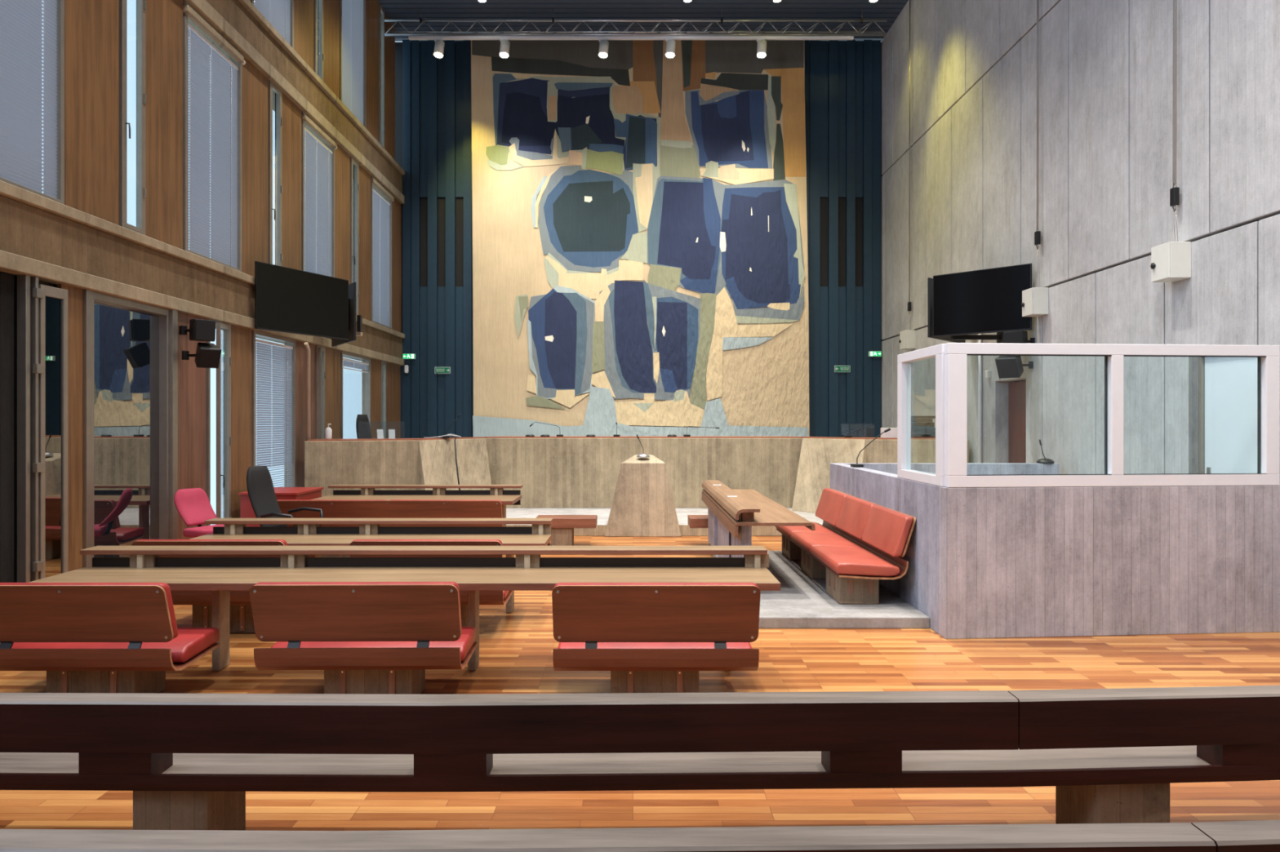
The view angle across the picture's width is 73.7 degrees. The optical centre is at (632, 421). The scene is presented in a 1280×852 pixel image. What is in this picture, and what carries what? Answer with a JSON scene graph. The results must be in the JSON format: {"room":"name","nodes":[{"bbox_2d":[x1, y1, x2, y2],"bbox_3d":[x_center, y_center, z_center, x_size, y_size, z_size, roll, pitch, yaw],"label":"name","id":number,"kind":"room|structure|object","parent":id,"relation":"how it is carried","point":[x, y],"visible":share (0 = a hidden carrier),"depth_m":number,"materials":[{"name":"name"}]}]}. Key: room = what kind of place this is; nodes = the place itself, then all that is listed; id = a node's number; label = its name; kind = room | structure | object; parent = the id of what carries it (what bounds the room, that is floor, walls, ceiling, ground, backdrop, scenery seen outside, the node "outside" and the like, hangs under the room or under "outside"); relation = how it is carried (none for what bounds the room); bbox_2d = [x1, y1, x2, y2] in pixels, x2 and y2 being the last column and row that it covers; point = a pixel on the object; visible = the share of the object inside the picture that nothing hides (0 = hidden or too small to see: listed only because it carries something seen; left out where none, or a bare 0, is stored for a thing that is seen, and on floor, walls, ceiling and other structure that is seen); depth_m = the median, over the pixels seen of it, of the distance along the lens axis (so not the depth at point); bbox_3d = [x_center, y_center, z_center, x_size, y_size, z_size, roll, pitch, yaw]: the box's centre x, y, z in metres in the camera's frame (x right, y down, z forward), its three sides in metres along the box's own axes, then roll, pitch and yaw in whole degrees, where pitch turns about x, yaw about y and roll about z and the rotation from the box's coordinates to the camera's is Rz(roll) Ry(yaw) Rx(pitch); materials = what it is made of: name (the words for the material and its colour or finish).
{"room":"courtroom","nodes":[
{"label":"courtroom","id":0,"kind":"room"},
{"bbox_2d":[0,0,404,582],"bbox_3d":[-5.355,-3.380,8.975,0.530,10.260,20.350,0,0,0],"label":"wall","id":1,"kind":"structure","parent":0,"point":[79,246],"depth_m":9.70,"materials":[{"name":"wood"}]},
{"bbox_2d":[0,0,64,204],"bbox_3d":[-5.244,-3.395,7.040,0.172,2.910,1.440,0,0,0],"label":"window","id":2,"kind":"structure","parent":1,"relation":"in","point":[60,3],"depth_m":7.70,"materials":[{"name":"grey metal"}]},
{"bbox_2d":[0,0,57,198],"bbox_3d":[-5.200,-3.304,7.040,0.040,2.672,1.310,0,0,0],"label":"blind","id":3,"kind":"object","parent":2,"relation":"attached to","point":[20,20],"visible":0.99,"depth_m":7.33,"materials":[{"name":"fabric"}]},
{"bbox_2d":[17,275,67,582],"bbox_3d":[-5.131,0.255,7.454,0.132,2.990,0.474,0,0,12],"label":"glazed door","id":4,"kind":"structure","parent":1,"relation":"in","point":[42,309],"depth_m":7.38,"materials":[{"name":"glass"}]},
{"bbox_2d":[92,291,169,557],"bbox_3d":[-5.244,0.255,8.815,0.172,2.990,1.450,0,0,0],"label":"window","id":5,"kind":"structure","parent":1,"relation":"in","point":[131,340],"depth_m":8.89,"materials":[{"name":"glass"}]},
{"bbox_2d":[119,0,146,235],"bbox_3d":[-5.168,-3.395,8.825,0.123,2.910,0.410,0,0,0],"label":"window","id":6,"kind":"structure","parent":1,"relation":"in","point":[141,4],"depth_m":8.91,"materials":[{"name":"grey metal"}]},
{"bbox_2d":[178,319,215,342],"bbox_3d":[-4.952,-1.030,9.711,0.308,0.248,0.268,0,0,36],"label":"wall speaker","id":7,"kind":"object","parent":1,"relation":"attached to","point":[200,330],"visible":1,"depth_m":9.64,"materials":[{"name":"black plastic"}]},
{"bbox_2d":[195,320,215,340],"bbox_3d":[-4.828,-1.025,9.640,0.012,0.221,0.221,4,2,36],"label":"grille","id":8,"kind":"object","parent":7,"relation":"attached to","point":[205,330],"depth_m":9.63,"materials":[{"name":"black fabric"}]},
{"bbox_2d":[182,342,221,368],"bbox_3d":[-4.919,-0.749,9.741,0.348,0.292,0.318,0,0,45],"label":"wall speaker","id":9,"kind":"object","parent":1,"relation":"attached to","point":[207,355],"visible":1,"depth_m":9.69,"materials":[{"name":"black plastic"}]},
{"bbox_2d":[197,349,221,368],"bbox_3d":[-4.805,-0.706,9.685,0.221,0.221,0.012,0,26,-45],"label":"grille","id":10,"kind":"object","parent":9,"relation":"attached to","point":[206,358],"depth_m":9.67,"materials":[{"name":"black fabric"}]},
{"bbox_2d":[182,0,241,271],"bbox_3d":[-5.244,-3.395,10.553,0.172,2.910,1.440,0,0,0],"label":"window","id":11,"kind":"structure","parent":1,"relation":"in","point":[238,64],"depth_m":9.93,"materials":[{"name":"grey metal"}]},
{"bbox_2d":[187,22,238,268],"bbox_3d":[-5.200,-3.304,10.553,0.040,2.672,1.310,0,0,0],"label":"blind","id":12,"kind":"object","parent":11,"relation":"attached to","point":[199,46],"visible":0.92,"depth_m":10.49,"materials":[{"name":"fabric"}]},
{"bbox_2d":[182,4,245,65],"bbox_3d":[-5.170,-4.755,10.568,0.100,0.080,1.490,0,0,0],"label":"lintel","id":13,"kind":"object","parent":11,"relation":"attached to","point":[193,16],"visible":1,"depth_m":10.46,"materials":[{"name":"wood"}]},
{"bbox_2d":[206,319,231,525],"bbox_3d":[-5.117,0.255,10.665,0.226,2.990,0.570,0,0,0],"label":"window","id":14,"kind":"structure","parent":1,"relation":"in","point":[228,359],"depth_m":10.43,"materials":[{"name":"grey metal"}]},
{"bbox_2d":[250,0,293,48],"bbox_3d":[-5.244,-7.050,12.283,0.172,2.920,1.440,0,0,0],"label":"window","id":15,"kind":"structure","parent":1,"relation":"in","point":[291,2],"depth_m":12.94,"materials":[{"name":"grey metal"}]},
{"bbox_2d":[253,0,290,45],"bbox_3d":[-5.200,-6.989,12.283,0.040,2.742,1.310,0,0,0],"label":"blind","id":16,"kind":"object","parent":15,"relation":"attached to","point":[277,13],"visible":0.84,"depth_m":12.50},
{"bbox_2d":[252,329,295,487],"bbox_3d":[-5.244,0.255,12.340,0.172,2.990,1.460,0,0,0],"label":"window","id":17,"kind":"structure","parent":1,"relation":"in","point":[289,342],"depth_m":13.01,"materials":[{"name":"grey metal"}]},
{"bbox_2d":[255,338,293,487],"bbox_3d":[-5.200,0.286,12.340,0.040,2.832,1.330,0,0,0],"label":"blind","id":18,"kind":"object","parent":17,"relation":"attached to","point":[261,417],"visible":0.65,"depth_m":12.35,"materials":[{"name":"fabric"}]},
{"bbox_2d":[267,80,282,266],"bbox_3d":[-5.168,-3.395,12.338,0.123,2.910,0.410,0,0,0],"label":"window","id":19,"kind":"structure","parent":1,"relation":"in","point":[272,86],"depth_m":12.47,"materials":[{"name":"grey metal"}]},
{"bbox_2d":[254,261,348,340],"bbox_3d":[-4.716,-1.690,12.229,0.073,0.910,1.723,0,0,24],"label":"television","id":20,"kind":"object","parent":1,"relation":"attached to","point":[287,300],"visible":1,"depth_m":12.13,"materials":[{"name":"black plastic"}]},
{"bbox_2d":[303,342,310,441],"bbox_3d":[-5.050,0.264,13.235,0.057,2.972,0.150,0,0,0],"label":"standpipe","id":21,"kind":"object","parent":1,"relation":"attached to","point":[306,344],"visible":0.6,"depth_m":13.26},
{"bbox_2d":[301,111,334,277],"bbox_3d":[-5.244,-3.395,14.066,0.172,2.910,1.440,0,0,0],"label":"window","id":22,"kind":"structure","parent":1,"relation":"in","point":[332,149],"depth_m":13.39,"materials":[{"name":"grey metal"}]},
{"bbox_2d":[304,127,332,276],"bbox_3d":[-5.200,-3.304,14.066,0.040,2.672,1.310,0,0,0],"label":"blind","id":23,"kind":"object","parent":22,"relation":"attached to","point":[311,141],"visible":0.83,"depth_m":14.07,"materials":[{"name":"fabric"}]},
{"bbox_2d":[301,114,337,149],"bbox_3d":[-5.170,-4.755,14.081,0.100,0.080,1.490,0,0,0],"label":"lintel","id":24,"kind":"object","parent":22,"relation":"attached to","point":[310,124],"visible":1,"depth_m":13.96,"materials":[{"name":"wood"}]},
{"bbox_2d":[313,0,324,82],"bbox_3d":[-5.185,-7.050,14.048,0.090,2.920,0.370,0,0,0],"label":"window","id":25,"kind":"structure","parent":1,"relation":"in","point":[321,2],"depth_m":14.16,"materials":[{"name":"grey metal"}]},
{"bbox_2d":[315,345,325,439],"bbox_3d":[-5.171,0.255,14.120,0.118,2.990,0.360,0,0,0],"label":"window","id":26,"kind":"structure","parent":1,"relation":"in","point":[320,374],"depth_m":13.98,"materials":[{"name":"grey metal"}]},
{"bbox_2d":[331,282,355,346],"bbox_3d":[-4.638,-1.683,13.621,0.072,0.895,1.342,0,0,-33],"label":"television","id":27,"kind":"object","parent":1,"relation":"attached to","point":[352,287],"visible":0.4,"depth_m":13.18,"materials":[{"name":"black plastic"}]},
{"bbox_2d":[339,0,366,128],"bbox_3d":[-5.244,-7.050,15.796,0.172,2.920,1.440,0,0,0],"label":"window","id":28,"kind":"structure","parent":1,"relation":"in","point":[340,1],"depth_m":16.46,"materials":[{"name":"grey metal"}]},
{"bbox_2d":[342,0,363,124],"bbox_3d":[-5.200,-6.989,15.796,0.040,2.742,1.310,0,0,0],"label":"blind","id":29,"kind":"object","parent":28,"relation":"attached to","point":[352,17],"visible":0.99,"depth_m":15.84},
{"bbox_2d":[350,156,359,315],"bbox_3d":[-5.168,-3.395,15.851,0.123,2.910,0.410,0,0,0],"label":"window","id":30,"kind":"structure","parent":1,"relation":"in","point":[353,162],"depth_m":15.98,"materials":[{"name":"grey metal"}]},
{"bbox_2d":[340,351,370,439],"bbox_3d":[-5.244,0.255,15.970,0.172,2.990,1.680,0,0,0],"label":"window","id":31,"kind":"structure","parent":1,"relation":"in","point":[366,377],"depth_m":16.75,"materials":[{"name":"grey metal"}]},
{"bbox_2d":[342,358,368,373],"bbox_3d":[-5.200,-1.037,15.970,0.040,0.187,1.550,0,0,0],"label":"blind","id":32,"kind":"object","parent":31,"relation":"attached to","point":[347,362],"visible":0.98,"depth_m":15.98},
{"bbox_2d":[370,175,391,328],"bbox_3d":[-5.244,-3.395,17.579,0.172,2.910,1.440,0,0,0],"label":"window","id":33,"kind":"structure","parent":1,"relation":"in","point":[371,176],"depth_m":17.02,"materials":[{"name":"grey metal"}]},
{"bbox_2d":[373,188,390,327],"bbox_3d":[-5.200,-3.304,17.579,0.040,2.672,1.310,0,0,0],"label":"blind","id":34,"kind":"object","parent":33,"relation":"attached to","point":[380,210],"visible":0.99,"depth_m":17.60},
{"bbox_2d":[377,3,385,149],"bbox_3d":[-5.185,-7.050,17.561,0.090,2.920,0.370,0,0,0],"label":"window","id":35,"kind":"structure","parent":1,"relation":"in","point":[380,9],"depth_m":17.67,"materials":[{"name":"grey metal"}]},
{"bbox_2d":[380,360,386,438],"bbox_3d":[-5.185,0.255,17.690,0.090,2.990,0.340,0,0,0],"label":"window","id":36,"kind":"structure","parent":1,"relation":"in","point":[383,364],"depth_m":17.79,"materials":[{"name":"grey metal"}]},
{"bbox_2d":[395,40,884,438],"bbox_3d":[0.200,-3.380,19.223,11.540,10.260,0.355,0,0,0],"label":"wall","id":37,"kind":"structure","parent":0,"point":[843,78],"depth_m":19.07,"materials":[{"name":"blue metal"}]},
{"bbox_2d":[0,536,1279,831],"bbox_3d":[0.200,1.850,9.000,11.940,0.200,21.000,0,0,0],"label":"floor","id":38,"kind":"structure","parent":0,"point":[516,647],"depth_m":5.58,"materials":[{"name":"wood"}]},
{"bbox_2d":[0,582,220,693],"bbox_3d":[-3.310,1.347,5.269,1.205,0.806,0.709,0,0,0],"label":"bench","id":39,"kind":"object","parent":38,"relation":"on","point":[87,637],"visible":0.95,"depth_m":5.00,"materials":[{"name":"red wood"}]},
{"bbox_2d":[0,582,177,639],"bbox_3d":[-3.310,1.122,5.025,1.193,0.356,0.177,0,0,0],"label":"backrest","id":40,"kind":"object","parent":39,"relation":"on","point":[28,611],"depth_m":4.97,"materials":[{"name":"wood"}]},
{"bbox_2d":[11,627,219,662],"bbox_3d":[-3.310,1.410,5.389,1.189,0.120,0.470,0,0,0],"label":"seat cushion","id":41,"kind":"object","parent":39,"relation":"on","point":[190,645],"depth_m":5.25,"materials":[{"name":"leather"}]},
{"bbox_2d":[173,488,224,537],"bbox_3d":[-4.585,1.250,9.287,0.806,1.000,0.556,0,0,25],"label":"office chair","id":42,"kind":"object","parent":38,"relation":"on","point":[193,505],"visible":0.53,"depth_m":9.34,"materials":[{"name":"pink fabric"}]},
{"bbox_2d":[132,539,287,633],"bbox_3d":[-3.360,1.347,7.089,1.205,0.806,0.709,0,0,0],"label":"bench","id":43,"kind":"object","parent":38,"relation":"on","point":[242,621],"visible":0.3,"depth_m":6.82,"materials":[{"name":"red wood"}]},
{"bbox_2d":[136,539,287,546],"bbox_3d":[-3.360,1.122,6.845,1.193,0.356,0.177,0,0,0],"label":"cushion","id":44,"kind":"object","parent":43,"relation":"on","point":[140,542],"depth_m":6.74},
{"bbox_2d":[238,487,323,526],"bbox_3d":[-4.680,1.335,11.400,0.760,0.830,0.940,0,0,0],"label":"base cabinet","id":45,"kind":"object","parent":38,"relation":"on","point":[246,511],"visible":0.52,"depth_m":10.95,"materials":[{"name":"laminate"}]},
{"bbox_2d":[246,465,324,526],"bbox_3d":[-3.891,1.130,9.566,0.806,1.240,0.640,0,0,10],"label":"office chair","id":46,"kind":"object","parent":38,"relation":"on","point":[260,490],"visible":0.37,"depth_m":9.60,"materials":[{"name":"black fabric"}]},
{"bbox_2d":[248,582,477,694],"bbox_3d":[-1.623,1.347,5.289,1.205,0.806,0.709,0,0,-1],"label":"bench","id":47,"kind":"object","parent":38,"relation":"on","point":[366,637],"visible":0.93,"depth_m":5.01,"materials":[{"name":"red wood"}]},
{"bbox_2d":[253,582,462,634],"bbox_3d":[-1.620,1.122,5.045,1.193,0.356,0.177,0,0,-1],"label":"backrest","id":48,"kind":"object","parent":47,"relation":"on","point":[278,607],"depth_m":4.98,"materials":[{"name":"wood"}]},
{"bbox_2d":[271,626,476,661],"bbox_3d":[-1.625,1.410,5.409,1.189,0.120,0.470,0,0,-1],"label":"seat cushion","id":49,"kind":"object","parent":47,"relation":"on","point":[466,642],"depth_m":5.25,"materials":[{"name":"leather"}]},
{"bbox_2d":[189,518,552,613],"bbox_3d":[-2.353,1.333,7.700,3.195,0.833,0.740,0,0,0],"label":"desk","id":50,"kind":"object","parent":38,"relation":"on","point":[308,532],"visible":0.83,"depth_m":7.88,"materials":[{"name":"brown wood"}]},
{"bbox_2d":[204,518,552,524],"bbox_3d":[-2.353,0.935,7.968,3.195,0.036,0.205,0,0,0],"label":"shelf","id":51,"kind":"object","parent":50,"relation":"attached to","point":[215,521],"depth_m":7.87,"materials":[{"name":"brown wood"}]},
{"bbox_2d":[277,499,502,557],"bbox_3d":[-2.930,1.347,10.519,2.720,0.806,0.709,0,0,0],"label":"bench","id":52,"kind":"object","parent":38,"relation":"on","point":[331,508],"visible":0.23,"depth_m":10.21,"materials":[{"name":"brown wood"}]},
{"bbox_2d":[391,499,502,506],"bbox_3d":[-2.250,1.122,10.275,1.348,0.356,0.177,0,0,0],"label":"cushion","id":53,"kind":"object","parent":52,"relation":"on","point":[394,503],"depth_m":10.18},
{"bbox_2d":[28,546,780,671],"bbox_3d":[-1.482,1.333,5.905,4.915,0.833,0.750,0,0,0],"label":"desk","id":54,"kind":"object","parent":38,"relation":"on","point":[526,571],"visible":0.87,"depth_m":6.05,"materials":[{"name":"brown wood"}]},
{"bbox_2d":[80,546,767,555],"bbox_3d":[-1.491,0.935,6.178,4.898,0.036,0.205,0,0,0],"label":"shelf","id":55,"kind":"object","parent":54,"relation":"attached to","point":[96,550],"depth_m":6.08,"materials":[{"name":"brown wood"}]},
{"bbox_2d":[312,484,523,526],"bbox_3d":[-2.890,1.313,11.520,2.680,0.833,1.040,0,0,0],"label":"desk","id":56,"kind":"object","parent":38,"relation":"on","point":[367,491],"visible":0.59,"depth_m":11.84,"materials":[{"name":"brown wood"}]},
{"bbox_2d":[328,484,523,488],"bbox_3d":[-2.890,0.915,11.938,2.680,0.036,0.205,0,0,0],"label":"shelf","id":57,"kind":"object","parent":56,"relation":"attached to","point":[331,486],"depth_m":11.84,"materials":[{"name":"brown wood"}]},
{"bbox_2d":[349,539,513,626],"bbox_3d":[-1.640,1.347,7.089,1.205,0.806,0.709,0,0,0],"label":"bench","id":58,"kind":"object","parent":38,"relation":"on","point":[486,597],"visible":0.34,"depth_m":6.77,"materials":[{"name":"red wood"}]},
{"bbox_2d":[352,539,502,544],"bbox_3d":[-1.640,1.122,6.845,1.193,0.356,0.177,0,0,0],"label":"cushion","id":59,"kind":"object","parent":58,"relation":"on","point":[357,541],"depth_m":6.74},
{"bbox_2d":[535,515,597,546],"bbox_3d":[-0.930,1.546,11.975,0.840,0.408,0.450,0,0,0],"label":"bench","id":60,"kind":"object","parent":38,"relation":"on","point":[562,526],"visible":0.7,"depth_m":11.78,"materials":[{"name":"brown wood"}]},
{"bbox_2d":[0,685,1279,830],"bbox_3d":[0.001,1.389,3.479,7.214,0.722,0.712,0,0,-1],"label":"bench","id":61,"kind":"object","parent":38,"relation":"on","point":[188,762],"visible":0.96,"depth_m":3.15,"materials":[{"name":"wood"}]},
{"bbox_2d":[0,820,1279,851],"bbox_3d":[0.001,1.389,2.409,7.214,0.722,0.713,0,0,-1],"label":"bench","id":62,"kind":"object","parent":38,"relation":"on","point":[1255,836],"visible":1,"depth_m":2.10,"materials":[{"name":"wood"}]},
{"bbox_2d":[604,454,680,537],"bbox_3d":[0.151,1.143,13.295,1.160,1.213,0.808,0,0,0],"label":"stand","id":63,"kind":"object","parent":38,"relation":"on","point":[642,505],"visible":0.97,"depth_m":12.92,"materials":[{"name":"wood"}]},
{"bbox_2d":[551,582,760,693],"bbox_3d":[0.135,1.347,5.269,1.205,0.806,0.709,0,0,0],"label":"bench","id":64,"kind":"object","parent":38,"relation":"on","point":[651,637],"visible":0.94,"depth_m":4.99,"materials":[{"name":"brown wood"}]},
{"bbox_2d":[557,642,751,648],"bbox_3d":[0.135,1.410,5.389,1.189,0.120,0.470,0,0,0],"label":"seat cushion","id":65,"kind":"object","parent":64,"relation":"on","point":[562,645],"depth_m":5.21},
{"bbox_2d":[553,582,758,588],"bbox_3d":[0.135,1.122,5.025,1.193,0.356,0.177,0,0,0],"label":"cushion","id":66,"kind":"object","parent":64,"relation":"on","point":[559,585],"depth_m":4.93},
{"bbox_2d":[506,507,822,536],"bbox_3d":[0.200,1.662,16.030,10.740,0.176,6.140,0,0,0],"label":"platform","id":67,"kind":"object","parent":38,"relation":"on","point":[602,513],"visible":0.04,"depth_m":13.99,"materials":[{"name":"beige concrete"}]},
{"bbox_2d":[355,414,372,439],"bbox_3d":[-4.412,0.729,14.961,0.806,1.690,0.556,0,0,7],"label":"office chair","id":68,"kind":"object","parent":67,"relation":"on","point":[362,424],"visible":0.12,"depth_m":14.97,"materials":[{"name":"black fabric"}]},
{"bbox_2d":[304,435,968,513],"bbox_3d":[0.233,0.931,14.601,10.582,1.286,3.197,0,0,0],"label":"bench","id":69,"kind":"object","parent":67,"relation":"on","point":[793,473],"visible":0.62,"depth_m":15.45,"materials":[{"name":"wood"}]},
{"bbox_2d":[688,515,711,546],"bbox_3d":[1.192,1.546,11.975,0.815,0.408,0.450,0,0,0],"label":"bench","id":70,"kind":"object","parent":38,"relation":"on","point":[694,521],"visible":0.29,"depth_m":11.75,"materials":[{"name":"leather"}]},
{"bbox_2d":[830,462,1279,639],"bbox_3d":[4.034,1.143,8.855,3.052,1.215,4.029,0,0,0],"label":"base wall","id":71,"kind":"structure","parent":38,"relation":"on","point":[984,562],"depth_m":6.97,"materials":[{"name":"grey concrete"}]},
{"bbox_2d":[897,342,1279,487],"bbox_3d":[3.935,-0.048,7.471,2.850,1.161,1.258,0,0,0],"label":"window frame","id":72,"kind":"structure","parent":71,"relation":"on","point":[951,358],"depth_m":6.97,"materials":[{"name":"white metal"}]},
{"bbox_2d":[377,0,908,41],"bbox_3d":[0.200,-8.660,9.100,11.540,0.300,20.600,0,0,0],"label":"ceiling","id":73,"kind":"structure","parent":0,"point":[889,10],"depth_m":17.78,"materials":[{"name":"black plastic"}]},
{"bbox_2d":[384,8,887,36],"bbox_3d":[0.059,-8.224,17.721,10.367,0.573,0.313,0,0,0],"label":"lighting truss","id":74,"kind":"object","parent":73,"relation":"hanging from","point":[390,33],"visible":1,"depth_m":17.59,"materials":[{"name":"metal"}]},
{"bbox_2d":[408,35,853,39],"bbox_3d":[-0.037,-7.898,17.600,9.167,0.060,0.060,0,0,0],"label":"track rail","id":75,"kind":"object","parent":74,"relation":"attached to","point":[410,37],"visible":1,"depth_m":17.57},
{"bbox_2d":[433,39,444,57],"bbox_3d":[-3.989,-7.684,17.575,0.210,0.368,0.237,0,0,0],"label":"spot lamp","id":76,"kind":"object","parent":75,"relation":"hanging from","point":[439,43],"visible":1,"depth_m":17.50,"materials":[{"name":"white"}]},
{"bbox_2d":[471,40,809,436],"bbox_3d":[0.160,-3.947,18.721,7.433,9.391,0.057,0,0,0],"label":"mural","id":77,"kind":"object","parent":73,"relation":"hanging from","point":[640,261],"depth_m":18.71,"materials":[{"name":"fabric"}]},
{"bbox_2d":[907,0,911,328],"bbox_3d":[5.510,-5.160,17.000,0.060,6.700,0.070,0,0,0],"label":"cable tensioner","id":78,"kind":"object","parent":73,"relation":"hanging from","point":[908,302],"visible":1,"depth_m":17.00,"materials":[{"name":"black metal"}]},
{"bbox_2d":[1034,0,1040,287],"bbox_3d":[5.510,-5.160,11.620,0.060,6.700,0.070,0,0,0],"label":"cable tensioner","id":79,"kind":"object","parent":73,"relation":"hanging from","point":[1037,233],"visible":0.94,"depth_m":11.62,"materials":[{"name":"black metal"}]},
{"bbox_2d":[1169,0,1179,241],"bbox_3d":[5.510,-5.160,8.680,0.060,6.700,0.070,0,0,0],"label":"cable tensioner","id":80,"kind":"object","parent":73,"relation":"hanging from","point":[1174,192],"visible":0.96,"depth_m":8.68,"materials":[{"name":"black metal"}]},
{"bbox_2d":[712,551,929,628],"bbox_3d":[1.762,1.702,9.045,1.485,0.096,3.710,0,0,0],"label":"platform","id":81,"kind":"structure","parent":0,"point":[802,602],"depth_m":7.53,"materials":[{"name":"concrete"}]},
{"bbox_2d":[701,480,815,557],"bbox_3d":[1.330,1.238,9.905,0.750,0.833,3.910,0,0,0],"label":"desk","id":82,"kind":"object","parent":81,"relation":"on","point":[731,520],"visible":0.87,"depth_m":9.01,"materials":[{"name":"wood"}]},
{"bbox_2d":[702,480,759,519],"bbox_3d":[1.070,0.871,9.905,0.230,0.100,3.910,0,0,0],"label":"shelf","id":83,"kind":"object","parent":82,"relation":"attached to","point":[738,508],"depth_m":8.98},
{"bbox_2d":[774,488,915,604],"bbox_3d":[2.151,1.251,9.180,0.709,0.806,3.300,0,0,0],"label":"bench","id":84,"kind":"object","parent":81,"relation":"on","point":[859,543],"visible":0.97,"depth_m":8.29,"materials":[{"name":"leather"}]},
{"bbox_2d":[774,521,838,539],"bbox_3d":[2.081,1.316,10.280,0.570,0.124,1.084,0,0,0],"label":"seat cushion","id":85,"kind":"object","parent":84,"relation":"on","point":[786,531],"depth_m":10.06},
{"bbox_2d":[791,531,863,553],"bbox_3d":[2.081,1.316,9.180,0.570,0.124,1.084,0,0,0],"label":"seat cushion","id":86,"kind":"object","parent":84,"relation":"on","point":[806,540],"depth_m":9.14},
{"bbox_2d":[815,488,848,526],"bbox_3d":[2.395,1.026,10.280,0.177,0.356,1.088,0,0,0],"label":"cushion","id":87,"kind":"object","parent":84,"relation":"on","point":[831,501],"depth_m":10.21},
{"bbox_2d":[811,545,900,576],"bbox_3d":[2.081,1.316,8.080,0.570,0.124,1.084,0,0,0],"label":"seat cushion","id":88,"kind":"object","parent":84,"relation":"on","point":[842,561],"depth_m":7.73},
{"bbox_2d":[835,495,876,539],"bbox_3d":[2.395,1.026,9.180,0.177,0.356,1.088,0,0,0],"label":"cushion","id":89,"kind":"object","parent":84,"relation":"on","point":[852,517],"depth_m":9.13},
{"bbox_2d":[862,505,913,556],"bbox_3d":[2.395,1.026,8.080,0.177,0.356,1.088,0,0,0],"label":"cushion","id":90,"kind":"object","parent":84,"relation":"on","point":[890,531],"depth_m":7.90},
{"bbox_2d":[881,0,1279,474],"bbox_3d":[5.820,-3.380,9.100,0.500,10.260,20.600,0,0,0],"label":"wall","id":91,"kind":"structure","parent":0,"point":[1098,195],"depth_m":10.53,"materials":[{"name":"concrete"}]},
{"bbox_2d":[898,330,915,349],"bbox_3d":[5.443,-1.610,16.950,0.254,0.360,0.300,0,0,0],"label":"enclosure","id":92,"kind":"object","parent":91,"relation":"attached to","point":[907,340],"visible":1,"depth_m":16.80,"materials":[{"name":"white plastic"}]},
{"bbox_2d":[951,332,1003,343],"bbox_3d":[5.195,-1.450,12.900,0.750,0.600,0.400,0,0,0],"label":"wall bracket","id":93,"kind":"object","parent":91,"relation":"attached to","point":[998,337],"visible":0.36,"depth_m":12.86,"materials":[{"name":"black metal"}]},
{"bbox_2d":[927,277,964,342],"bbox_3d":[4.956,-1.710,13.408,0.072,0.900,1.503,0,0,41],"label":"television","id":94,"kind":"object","parent":93,"relation":"attached to","point":[930,281],"visible":0.3,"depth_m":12.87,"materials":[{"name":"black plastic"}]},
{"bbox_2d":[933,263,1031,337],"bbox_3d":[5.024,-1.720,12.314,0.072,0.920,1.428,0,0,-44],"label":"television","id":95,"kind":"object","parent":93,"relation":"attached to","point":[988,300],"visible":0.98,"depth_m":12.28,"materials":[{"name":"black plastic"}]},
{"bbox_2d":[977,333,982,462],"bbox_3d":[5.530,-0.050,13.600,0.053,3.200,0.056,0,0,0],"label":"conduit pipe","id":96,"kind":"object","parent":91,"relation":"attached to","point":[980,357],"visible":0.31,"depth_m":13.58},
{"bbox_2d":[995,355,1033,378],"bbox_3d":[5.321,-0.780,11.894,0.426,0.365,0.372,0,0,-42],"label":"wall speaker","id":97,"kind":"object","parent":91,"relation":"attached to","point":[1007,366],"visible":0.91,"depth_m":11.82,"materials":[{"name":"black plastic"}]},
{"bbox_2d":[995,359,1018,378],"bbox_3d":[5.185,-0.725,11.824,0.012,0.276,0.276,-33,21,-37],"label":"grille","id":98,"kind":"object","parent":97,"relation":"attached to","point":[1006,368],"depth_m":11.81,"materials":[{"name":"black fabric"}]},
{"bbox_2d":[1008,381,1026,462],"bbox_3d":[5.760,0.580,12.610,0.120,2.340,1.000,0,0,0],"label":"door","id":99,"kind":"structure","parent":91,"relation":"in","point":[1016,390],"depth_m":12.80,"materials":[{"name":"wood"}]},
{"bbox_2d":[1003,330,1035,343],"bbox_3d":[5.374,-1.105,11.864,0.348,0.290,0.305,0,0,-36],"label":"wall speaker","id":100,"kind":"object","parent":91,"relation":"attached to","point":[1018,336],"visible":0.64,"depth_m":11.77,"materials":[{"name":"black plastic"}]},
{"bbox_2d":[1003,331,1021,343],"bbox_3d":[5.235,-1.099,11.781,0.012,0.258,0.258,-4,2,-36],"label":"grille","id":101,"kind":"object","parent":100,"relation":"attached to","point":[1009,337],"depth_m":11.77,"materials":[{"name":"black fabric"}]},
{"bbox_2d":[1021,287,1048,316],"bbox_3d":[5.443,-1.610,11.580,0.254,0.360,0.300,0,0,0],"label":"enclosure","id":102,"kind":"object","parent":91,"relation":"attached to","point":[1034,303],"visible":1,"depth_m":11.43,"materials":[{"name":"white plastic"}]},
{"bbox_2d":[1150,241,1191,282],"bbox_3d":[5.443,-1.610,8.660,0.254,0.360,0.300,0,0,0],"label":"enclosure","id":103,"kind":"object","parent":91,"relation":"attached to","point":[1171,262],"visible":1,"depth_m":8.51,"materials":[{"name":"white plastic"}]},
{"bbox_2d":[1188,356,1257,473],"bbox_3d":[5.600,0.465,7.991,0.140,2.330,1.098,0,0,0],"label":"door","id":104,"kind":"structure","parent":91,"relation":"in","point":[1228,386],"depth_m":8.10,"materials":[{"name":"glass"}]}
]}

